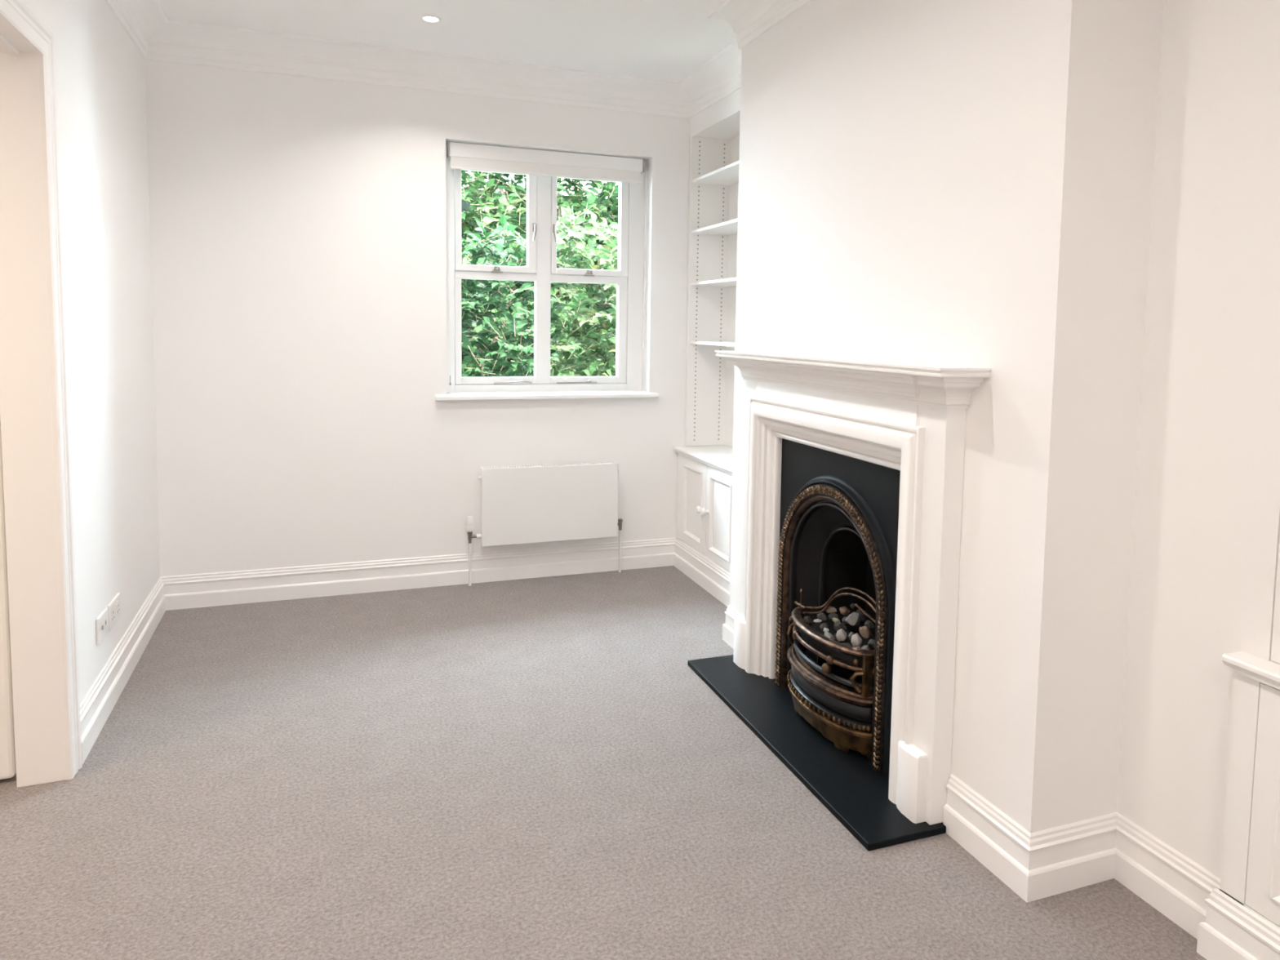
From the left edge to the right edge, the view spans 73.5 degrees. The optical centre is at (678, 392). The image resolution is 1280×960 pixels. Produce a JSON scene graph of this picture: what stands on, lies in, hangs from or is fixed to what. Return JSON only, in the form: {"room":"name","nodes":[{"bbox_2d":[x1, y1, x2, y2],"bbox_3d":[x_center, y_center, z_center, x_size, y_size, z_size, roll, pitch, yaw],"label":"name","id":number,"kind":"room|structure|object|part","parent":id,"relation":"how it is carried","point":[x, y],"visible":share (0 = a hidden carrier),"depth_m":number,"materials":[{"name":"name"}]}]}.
{"room":"living room","nodes":[
{"label":"living room","id":0,"kind":"room"},
{"bbox_2d":[23,0,159,702],"bbox_3d":[-1.329,-0.066,0.973,0.131,2.940,7.200,-1,5,-23],"label":"wall","id":1,"kind":"structure","parent":0,"point":[100,71],"depth_m":3.38,"materials":[{"name":"white paint"}]},
{"bbox_2d":[0,415,16,779],"bbox_3d":[-2.513,0.120,2.526,0.830,2.268,0.050,-1,5,-23],"label":"door","id":2,"kind":"structure","parent":1,"relation":"in","point":[7,750],"depth_m":2.73,"materials":[{"name":"white paint"}]},
{"bbox_2d":[0,17,66,787],"bbox_3d":[-1.798,0.154,2.108,0.133,2.312,1.239,-1,5,-23],"label":"trim","id":3,"kind":"structure","parent":1,"relation":"attached to","point":[25,397],"depth_m":2.67,"materials":[{"name":"white paint"}]},
{"bbox_2d":[0,0,82,780],"bbox_3d":[-1.725,0.112,2.135,0.027,2.394,1.403,-1,5,-23],"label":"trim","id":4,"kind":"structure","parent":1,"relation":"attached to","point":[17,15],"depth_m":2.71,"materials":[{"name":"white paint"}]},
{"bbox_2d":[95,607,108,644],"bbox_3d":[-2.175,0.880,3.230,0.014,0.100,0.150,-1,5,-22],"label":"outlet","id":5,"kind":"object","parent":1,"relation":"attached to","point":[102,620],"visible":1,"depth_m":3.21,"materials":[{"name":"white plastic"}]},
{"bbox_2d":[106,592,120,631],"bbox_3d":[-2.251,0.873,3.415,0.015,0.100,0.180,-1,5,-23],"label":"double socket","id":6,"kind":"object","parent":1,"relation":"attached to","point":[114,606],"visible":0.99,"depth_m":3.39,"materials":[{"name":"white plastic"}]},
{"bbox_2d":[80,577,165,764],"bbox_3d":[-2.338,1.100,3.643,0.024,0.173,1.689,-1,5,-23],"label":"baseboard","id":7,"kind":"structure","parent":1,"relation":"attached to","point":[97,704],"depth_m":3.42,"materials":[{"name":"white paint"}]},
{"bbox_2d":[105,0,168,58],"bbox_3d":[-1.188,-1.449,0.914,0.124,0.169,7.204,-1,5,-23],"label":"trim","id":8,"kind":"structure","parent":1,"relation":"attached to","point":[140,19],"depth_m":3.91,"materials":[{"name":"white paint"}]},
{"bbox_2d":[144,58,689,576],"bbox_3d":[-1.222,-0.372,4.999,3.440,2.940,0.280,-1,5,-21],"label":"wall","id":9,"kind":"structure","parent":0,"point":[297,224],"depth_m":4.62,"materials":[{"name":"white paint"}]},
{"bbox_2d":[145,19,688,118],"bbox_3d":[-1.256,-1.736,4.657,2.884,0.169,0.124,-1,5,-21],"label":"trim","id":10,"kind":"structure","parent":9,"relation":"attached to","point":[173,41],"depth_m":4.59,"materials":[{"name":"white paint"}]},
{"bbox_2d":[160,537,675,610],"bbox_3d":[-1.341,1.020,4.906,2.838,0.173,0.024,-1,5,-21],"label":"baseboard","id":11,"kind":"structure","parent":9,"relation":"attached to","point":[259,585],"depth_m":4.82,"materials":[{"name":"white paint"}]},
{"bbox_2d":[465,461,622,586],"bbox_3d":[-0.781,0.763,5.052,0.934,0.681,0.111,-1,5,-21],"label":"panel radiator","id":12,"kind":"object","parent":9,"relation":"attached to","point":[572,501],"visible":1,"depth_m":4.99,"materials":[{"name":"white metal"}]},
{"bbox_2d":[480,461,614,468],"bbox_3d":[-0.754,0.433,5.024,0.798,0.014,0.065,-1,5,-21],"label":"grille","id":13,"kind":"object","parent":12,"relation":"attached to","point":[611,464],"depth_m":5.03,"materials":[{"name":"white metal"}]},
{"bbox_3d":[-0.744,0.651,5.005,0.806,0.450,0.014,-1,5,-21],"label":"panel","id":14,"kind":"part","parent":12,"relation":"part of","materials":[{"name":"white metal"}]},
{"bbox_2d":[435,143,658,400],"bbox_3d":[-0.774,-0.694,5.082,1.318,1.456,0.263,-1,5,-21],"label":"window","id":15,"kind":"structure","parent":9,"relation":"in","point":[541,268],"depth_m":5.15,"materials":[{"name":"white paint"}]},
{"bbox_3d":[-0.853,-0.950,5.066,0.021,0.106,0.038,-1,5,-21],"label":"handle","id":16,"kind":"part","parent":15,"relation":"part of","materials":[{"name":"silver metal"}]},
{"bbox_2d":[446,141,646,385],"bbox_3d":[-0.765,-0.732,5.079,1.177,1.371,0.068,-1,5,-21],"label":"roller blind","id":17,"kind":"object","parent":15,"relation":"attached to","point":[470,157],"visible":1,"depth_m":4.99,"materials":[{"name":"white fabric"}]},
{"bbox_3d":[-0.210,-0.816,5.255,0.012,1.082,0.012,-1,5,-21],"label":"pull chain","id":18,"kind":"part","parent":17,"relation":"part of","materials":[{"name":"white plastic"}]},
{"bbox_3d":[-0.748,0.023,5.036,1.318,0.034,0.048,-1,5,-21],"label":"sill","id":19,"kind":"part","parent":15,"relation":"part of","materials":[{"name":"white paint"}]},
{"bbox_3d":[-0.743,-0.952,5.108,0.021,0.106,0.038,-1,5,-21],"label":"handle","id":20,"kind":"part","parent":15,"relation":"part of","materials":[{"name":"silver metal"}]},
{"bbox_2d":[159,0,736,82],"bbox_3d":[-0.126,-1.604,1.409,3.900,0.100,7.640,-1,5,-21],"label":"ceiling","id":21,"kind":"structure","parent":0,"point":[662,40],"depth_m":4.16,"materials":[{"name":"white paint"}]},
{"bbox_2d":[420,14,440,22],"bbox_3d":[-1.175,-1.771,4.054,0.093,0.007,0.093,-1,5,-21],"label":"recessed light","id":22,"kind":"object","parent":21,"relation":"in","point":[428,18],"visible":1,"depth_m":4.05,"materials":[{"name":"white plastic"}]},
{"bbox_2d":[0,565,1206,959],"bbox_3d":[-1.205,1.429,1.251,6.100,0.080,7.640,-1,5,-21],"label":"floor","id":23,"kind":"structure","parent":0,"point":[540,768],"depth_m":2.61,"materials":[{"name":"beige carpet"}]},
{"bbox_2d":[673,453,732,606],"bbox_3d":[0.345,0.781,4.830,0.365,0.717,1.320,-1,5,-21],"label":"base cabinet","id":24,"kind":"object","parent":23,"relation":"on","point":[702,550],"visible":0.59,"depth_m":4.95,"materials":[{"name":"white paint"}]},
{"bbox_3d":[0.086,0.668,5.138,0.018,0.427,0.290,-1,5,-21],"label":"panel moulding","id":25,"kind":"part","parent":24,"relation":"part of","materials":[{"name":"white paint"}]},
{"bbox_3d":[0.094,0.667,5.141,0.019,0.530,0.406,-1,5,-21],"label":"cupboard door","id":26,"kind":"part","parent":24,"relation":"part of","materials":[{"name":"white paint"}]},
{"bbox_3d":[0.124,0.680,4.967,0.050,0.045,0.045,-1,5,-21],"label":"knob","id":27,"kind":"part","parent":24,"relation":"part of","materials":[{"name":"white paint"}]},
{"bbox_2d":[673,444,733,475],"bbox_3d":[0.362,0.405,4.806,0.344,0.034,1.316,-1,5,-21],"label":"countertop","id":28,"kind":"structure","parent":24,"relation":"on","point":[720,457],"depth_m":5.06,"materials":[{"name":"white paint"}]},
{"bbox_2d":[684,88,740,448],"bbox_3d":[0.411,-0.621,4.739,0.273,2.020,1.314,-1,5,-21],"label":"bookcase","id":29,"kind":"object","parent":28,"relation":"on","point":[714,131],"visible":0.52,"depth_m":5.31,"materials":[{"name":"white paint"}]},
{"bbox_3d":[0.405,-0.263,4.767,0.248,0.018,1.260,-1,5,-21],"label":"shelf","id":30,"kind":"part","parent":29,"relation":"part of","materials":[{"name":"white paint"}]},
{"bbox_3d":[0.411,-0.622,4.739,0.248,0.018,1.260,-1,5,-21],"label":"shelf","id":31,"kind":"part","parent":29,"relation":"part of","materials":[{"name":"white paint"}]},
{"bbox_3d":[0.416,-0.938,4.715,0.248,0.018,1.260,-1,5,-21],"label":"shelf","id":32,"kind":"part","parent":29,"relation":"part of","materials":[{"name":"white paint"}]},
{"bbox_3d":[0.421,-1.245,4.691,0.248,0.018,1.260,-1,5,-21],"label":"shelf","id":33,"kind":"part","parent":29,"relation":"part of","materials":[{"name":"white paint"}]},
{"bbox_3d":[0.532,-0.567,4.790,0.012,1.907,1.312,-1,5,-21],"label":"panel","id":34,"kind":"part","parent":29,"relation":"part of","materials":[{"name":"white paint"}]},
{"bbox_3d":[0.147,0.685,4.906,0.050,0.045,0.045,-1,5,-21],"label":"knob","id":35,"kind":"part","parent":24,"relation":"part of","materials":[{"name":"white paint"}]},
{"bbox_3d":[0.239,0.699,4.757,0.019,0.530,0.406,-1,5,-21],"label":"cupboard door","id":36,"kind":"part","parent":24,"relation":"part of","materials":[{"name":"white paint"}]},
{"bbox_3d":[0.231,0.699,4.754,0.018,0.427,0.290,-1,5,-21],"label":"panel moulding","id":37,"kind":"part","parent":24,"relation":"part of","materials":[{"name":"white paint"}]},
{"bbox_2d":[687,654,946,850],"bbox_3d":[0.564,1.255,3.241,0.580,0.022,1.438,-1,5,-21],"label":"hearth slab","id":38,"kind":"object","parent":23,"relation":"on","point":[848,785],"visible":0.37,"depth_m":2.95,"materials":[{"name":"stone"}]},
{"bbox_2d":[786,586,875,759],"bbox_3d":[0.597,0.989,3.193,0.306,0.515,0.583,-1,5,-21],"label":"grate","id":39,"kind":"object","parent":38,"relation":"on","point":[832,700],"visible":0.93,"depth_m":3.04,"materials":[{"name":"black metal"}]},
{"bbox_3d":[0.526,1.134,3.169,0.129,0.030,0.548,-1,5,-21],"label":"rope moulding","id":40,"kind":"part","parent":39,"relation":"part of","materials":[{"name":"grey metal"}]},
{"bbox_2d":[800,615,875,665],"bbox_3d":[0.613,0.914,3.184,0.240,0.023,0.472,-1,5,-21],"label":"bed","id":41,"kind":"object","parent":39,"relation":"on","point":[846,656],"visible":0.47,"depth_m":3.16,"materials":[{"name":"black metal"}]},
{"bbox_2d":[803,615,813,624],"bbox_3d":[0.502,0.876,3.287,0.034,0.032,0.040,-3,6,-39],"label":"coal","id":42,"kind":"object","parent":41,"relation":"on","point":[808,620],"visible":0.94,"depth_m":3.27,"materials":[{"name":"grey stone"}]},
{"bbox_2d":[813,618,822,622],"bbox_3d":[0.524,0.863,3.223,0.027,0.024,0.056,-2,5,-33],"label":"coal","id":43,"kind":"object","parent":41,"relation":"on","point":[817,620],"visible":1,"depth_m":3.21,"materials":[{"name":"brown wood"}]},
{"bbox_2d":[817,612,828,622],"bbox_3d":[0.551,0.864,3.286,0.044,0.033,0.042,3,5,28],"label":"coal","id":44,"kind":"object","parent":41,"relation":"on","point":[821,615],"visible":0.89,"depth_m":3.27,"materials":[{"name":"grey stone"}]},
{"bbox_2d":[819,622,828,631],"bbox_3d":[0.541,0.876,3.188,0.032,0.032,0.028,2,5,19],"label":"coal","id":45,"kind":"object","parent":41,"relation":"on","point":[823,625],"visible":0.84,"depth_m":3.18,"materials":[{"name":"grey stone"}]},
{"bbox_2d":[824,631,835,639],"bbox_3d":[0.539,0.882,3.079,0.031,0.038,0.049,-1,5,-26],"label":"coal","id":46,"kind":"object","parent":41,"relation":"on","point":[827,634],"visible":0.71,"depth_m":3.07,"materials":[{"name":"grey stone"}]},
{"bbox_2d":[825,606,836,613],"bbox_3d":[0.590,0.845,3.330,0.036,0.027,0.070,0,4,-8],"label":"coal","id":47,"kind":"object","parent":41,"relation":"on","point":[831,609],"visible":0.88,"depth_m":3.31,"materials":[{"name":"beige stone"}]},
{"bbox_2d":[827,613,839,621],"bbox_3d":[0.591,0.860,3.271,0.045,0.032,0.035,1,4,-3],"label":"coal","id":48,"kind":"object","parent":41,"relation":"on","point":[831,615],"visible":0.84,"depth_m":3.26,"materials":[{"name":"grey stone"}]},
{"bbox_2d":[832,617,840,622],"bbox_3d":[0.591,0.858,3.211,0.030,0.021,0.042,2,4,8],"label":"coal","id":49,"kind":"object","parent":41,"relation":"on","point":[834,620],"visible":0.62,"depth_m":3.21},
{"bbox_2d":[833,620,846,631],"bbox_3d":[0.594,0.863,3.152,0.047,0.039,0.042,1,4,4],"label":"coal","id":50,"kind":"object","parent":41,"relation":"on","point":[837,625],"visible":0.82,"depth_m":3.14,"materials":[{"name":"grey stone"}]},
{"bbox_2d":[835,628,847,641],"bbox_3d":[0.582,0.868,3.059,0.042,0.050,0.034,3,5,29],"label":"coal","id":51,"kind":"object","parent":41,"relation":"on","point":[841,634],"visible":1,"depth_m":3.05,"materials":[{"name":"grey stone"}]},
{"bbox_2d":[839,606,849,615],"bbox_3d":[0.634,0.835,3.267,0.042,0.033,0.044,0,4,-6],"label":"coal","id":52,"kind":"object","parent":41,"relation":"on","point":[844,611],"visible":1,"depth_m":3.26,"materials":[{"name":"brown stone"}]},
{"bbox_2d":[841,616,849,626],"bbox_3d":[0.636,0.865,3.232,0.038,0.038,0.034,0,4,-8],"label":"coal","id":53,"kind":"object","parent":41,"relation":"on","point":[843,619],"visible":0.42,"depth_m":3.23,"materials":[{"name":"grey stone"}]},
{"bbox_2d":[841,642,851,646],"bbox_3d":[0.590,0.898,3.022,0.046,0.028,0.031,3,5,27],"label":"coal","id":54,"kind":"object","parent":41,"relation":"on","point":[845,643],"visible":0.43,"depth_m":3.02,"materials":[{"name":"black stone"}]},
{"bbox_2d":[848,631,853,639],"bbox_3d":[0.621,0.875,3.078,0.022,0.030,0.025,0,5,-15],"label":"coal","id":55,"kind":"object","parent":41,"relation":"on","point":[851,633],"visible":0.61,"depth_m":3.07,"materials":[{"name":"grey stone"}]},
{"bbox_2d":[844,612,860,626],"bbox_3d":[0.647,0.844,3.180,0.056,0.051,0.056,5,6,41],"label":"coal","id":56,"kind":"object","parent":41,"relation":"on","point":[853,619],"visible":1,"depth_m":3.16,"materials":[{"name":"grey stone"}]},
{"bbox_2d":[849,603,856,609],"bbox_3d":[0.670,0.824,3.294,0.023,0.022,0.026,-3,6,-41],"label":"coal","id":57,"kind":"object","parent":41,"relation":"on","point":[852,606],"visible":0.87,"depth_m":3.29,"materials":[{"name":"grey stone"}]},
{"bbox_2d":[850,633,862,646],"bbox_3d":[0.625,0.872,3.011,0.045,0.053,0.035,5,6,44],"label":"coal","id":58,"kind":"object","parent":41,"relation":"on","point":[856,641],"visible":0.98,"depth_m":3.00,"materials":[{"name":"grey stone"}]},
{"bbox_2d":[858,612,866,622],"bbox_3d":[0.689,0.844,3.207,0.028,0.032,0.034,-1,5,-29],"label":"coal","id":59,"kind":"object","parent":41,"relation":"on","point":[863,617],"visible":0.81,"depth_m":3.20,"materials":[{"name":"grey stone"}]},
{"bbox_2d":[858,626,871,639],"bbox_3d":[0.666,0.859,3.061,0.049,0.044,0.047,5,6,40],"label":"coal","id":60,"kind":"object","parent":41,"relation":"on","point":[864,631],"visible":1,"depth_m":3.05,"materials":[{"name":"brown stone"}]},
{"bbox_2d":[861,644,869,649],"bbox_3d":[0.646,0.897,2.982,0.039,0.030,0.033,-3,6,-38],"label":"coal","id":61,"kind":"object","parent":41,"relation":"on","point":[864,647],"visible":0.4,"depth_m":2.98,"materials":[{"name":"grey stone"}]},
{"bbox_2d":[863,620,875,630],"bbox_3d":[0.693,0.846,3.109,0.038,0.033,0.037,1,4,7],"label":"coal","id":62,"kind":"object","parent":41,"relation":"on","point":[868,624],"visible":0.84,"depth_m":3.10,"materials":[{"name":"grey stone"}]},
{"bbox_2d":[867,639,875,648],"bbox_3d":[0.684,0.885,3.016,0.037,0.030,0.035,2,5,17],"label":"coal","id":63,"kind":"object","parent":41,"relation":"on","point":[871,643],"visible":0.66,"depth_m":3.01,"materials":[{"name":"grey stone"}]},
{"bbox_3d":[0.625,0.819,3.218,0.051,0.138,0.408,-2,5,-35],"label":"rail","id":64,"kind":"part","parent":39,"relation":"part of","materials":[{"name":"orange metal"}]},
{"bbox_3d":[0.630,0.799,3.219,0.051,0.138,0.408,-2,5,-35],"label":"rail","id":65,"kind":"part","parent":39,"relation":"part of","materials":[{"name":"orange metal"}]},
{"bbox_2d":[852,646,861,650],"bbox_3d":[0.615,0.893,2.958,0.038,0.028,0.031,-1,5,-19],"label":"coal","id":66,"kind":"object","parent":39,"relation":"in","point":[857,648],"visible":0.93,"depth_m":2.95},
{"bbox_2d":[774,438,900,776],"bbox_3d":[0.683,0.722,3.228,0.314,1.048,0.890,-1,5,-21],"label":"fireplace insert","id":67,"kind":"object","parent":38,"relation":"on","point":[839,513],"visible":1,"depth_m":3.31,"materials":[{"name":"black metal"}]},
{"bbox_3d":[0.588,0.723,3.192,0.030,1.048,0.890,-1,5,-21],"label":"plate","id":68,"kind":"part","parent":67,"relation":"part of","materials":[{"name":"black metal"}]},
{"bbox_2d":[715,350,991,825],"bbox_3d":[0.506,0.559,3.147,0.174,1.378,1.568,-1,5,-21],"label":"mantelpiece","id":69,"kind":"object","parent":38,"relation":"on","point":[908,418],"visible":1,"depth_m":2.64,"materials":[{"name":"white wood"}]},
{"bbox_3d":[0.531,0.652,3.164,0.090,1.191,1.181,-1,5,-21],"label":"bolection moulding","id":70,"kind":"part","parent":69,"relation":"part of","materials":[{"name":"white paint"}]},
{"bbox_2d":[715,350,991,377],"bbox_3d":[0.517,-0.114,3.096,0.174,0.028,1.568,-1,5,-21],"label":"mantel shelf","id":71,"kind":"object","parent":69,"relation":"attached to","point":[859,366],"depth_m":2.78,"materials":[{"name":"white paint"}]},
{"bbox_3d":[0.534,-0.052,3.107,0.136,0.096,1.504,-1,5,-21],"label":"crown moulding","id":72,"kind":"part","parent":69,"relation":"part of","materials":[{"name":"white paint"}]},
{"bbox_2d":[1196,671,1279,959],"bbox_3d":[1.701,1.073,1.311,0.323,0.717,1.714,-1,5,-21],"label":"base cabinet","id":73,"kind":"object","parent":23,"relation":"on","point":[1242,922],"visible":0.86,"depth_m":1.98,"materials":[{"name":"white paint"}]},
{"bbox_3d":[1.609,1.075,1.263,0.019,0.717,1.684,-1,5,-21],"label":"frame","id":74,"kind":"part","parent":73,"relation":"part of","materials":[{"name":"white paint"}]},
{"bbox_2d":[1222,650,1279,689],"bbox_3d":[1.721,0.697,1.278,0.302,0.034,1.698,-1,5,-21],"label":"countertop","id":75,"kind":"structure","parent":73,"relation":"on","point":[1258,668],"depth_m":1.96,"materials":[{"name":"white paint"}]},
{"bbox_2d":[1270,533,1279,663],"bbox_3d":[1.779,-0.291,1.185,0.235,1.949,1.629,-1,5,-21],"label":"bookcase","id":76,"kind":"object","parent":75,"relation":"on","point":[1275,650],"visible":1,"depth_m":1.96,"materials":[{"name":"white paint"}]},
{"bbox_3d":[1.436,0.952,1.715,0.019,0.530,0.570,-1,5,-21],"label":"cupboard door","id":77,"kind":"part","parent":73,"relation":"part of","materials":[{"name":"white paint"}]},
{"bbox_3d":[1.428,0.952,1.712,0.018,0.427,0.454,-1,5,-21],"label":"panel moulding","id":78,"kind":"part","parent":73,"relation":"part of","materials":[{"name":"white paint"}]},
{"bbox_2d":[729,0,1164,833],"bbox_3d":[0.930,-0.200,3.212,0.682,2.940,1.960,-1,5,-21],"label":"wall","id":79,"kind":"structure","parent":0,"point":[966,183],"depth_m":2.36,"materials":[{"name":"white paint"}]},
{"bbox_2d":[678,40,741,118],"bbox_3d":[0.246,-1.706,4.587,0.124,0.169,1.320,-1,5,-21],"label":"trim","id":80,"kind":"structure","parent":79,"relation":"attached to","point":[720,76],"depth_m":4.75,"materials":[{"name":"white paint"}]},
{"bbox_2d":[710,18,741,49],"bbox_3d":[0.332,-1.659,3.982,0.390,0.169,0.124,-1,5,-21],"label":"trim","id":81,"kind":"structure","parent":79,"relation":"attached to","point":[710,19],"depth_m":3.97,"materials":[{"name":"white paint"}]},
{"bbox_2d":[722,605,739,648],"bbox_3d":[0.273,1.117,3.996,0.024,0.173,0.285,-1,5,-21],"label":"baseboard","id":82,"kind":"structure","parent":79,"relation":"attached to","point":[727,628],"depth_m":4.07,"materials":[{"name":"white paint"}]},
{"bbox_2d":[706,0,809,48],"bbox_3d":[0.576,-1.577,2.964,0.124,0.169,2.208,-1,5,-21],"label":"trim","id":83,"kind":"structure","parent":79,"relation":"attached to","point":[748,20],"depth_m":3.73,"materials":[{"name":"white paint"}]},
{"bbox_2d":[942,773,1030,902],"bbox_3d":[0.870,1.247,2.418,0.024,0.173,0.347,-1,5,-21],"label":"baseboard","id":84,"kind":"structure","parent":79,"relation":"attached to","point":[993,838],"depth_m":2.40,"materials":[{"name":"white paint"}]},
{"bbox_2d":[1026,812,1116,902],"bbox_3d":[1.069,1.258,2.321,0.328,0.173,0.024,-1,5,-21],"label":"baseboard","id":85,"kind":"structure","parent":79,"relation":"attached to","point":[1071,856],"depth_m":2.31,"materials":[{"name":"white paint"}]},
{"bbox_2d":[1116,0,1279,878],"bbox_3d":[2.111,0.025,0.524,0.378,2.940,3.920,-1,5,-21],"label":"wall","id":86,"kind":"structure","parent":0,"point":[1206,523],"depth_m":2.12,"materials":[{"name":"white paint"}]},
{"bbox_2d":[1114,812,1220,939],"bbox_3d":[1.266,1.268,2.232,0.024,0.173,0.330,-1,5,-21],"label":"baseboard","id":87,"kind":"structure","parent":86,"relation":"attached to","point":[1175,886],"depth_m":2.23,"materials":[{"name":"white paint"}]},
{"label":"outside","id":88,"kind":"structure","parent":0,"visible":0},
{"bbox_3d":[-1.985,1.133,9.672,13.000,0.100,8.700,-1,5,-21],"label":"ground","id":89,"kind":"structure","parent":88,"visible":0},
{"bbox_2d":[461,213,565,377],"bbox_3d":[-1.795,0.097,6.231,2.002,2.804,1.263,0,4,-14],"label":"shrub","id":90,"kind":"object","parent":89,"relation":"on","point":[501,362],"visible":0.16,"depth_m":6.13,"materials":[{"name":"green plant"}]},
{"bbox_2d":[461,187,611,362],"bbox_3d":[-1.121,-0.926,12.265,10.496,3.660,0.042,-1,5,-21],"label":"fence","id":91,"kind":"object","parent":89,"relation":"on","point":[464,204],"visible":0.02,"depth_m":11.60,"materials":[{"name":"green plant"}]},
{"bbox_2d":[461,169,618,377],"bbox_3d":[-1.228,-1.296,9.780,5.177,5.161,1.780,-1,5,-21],"label":"shrub","id":92,"kind":"object","parent":89,"relation":"on","point":[487,204],"visible":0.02,"depth_m":9.29,"materials":[{"name":"green plant"}]},
{"bbox_2d":[524,204,617,376],"bbox_3d":[-0.224,-0.051,6.801,2.001,2.819,1.245,-1,5,-21],"label":"shrub","id":93,"kind":"object","parent":89,"relation":"on","point":[581,334],"visible":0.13,"depth_m":6.49,"materials":[{"name":"green plant"}]}
]}

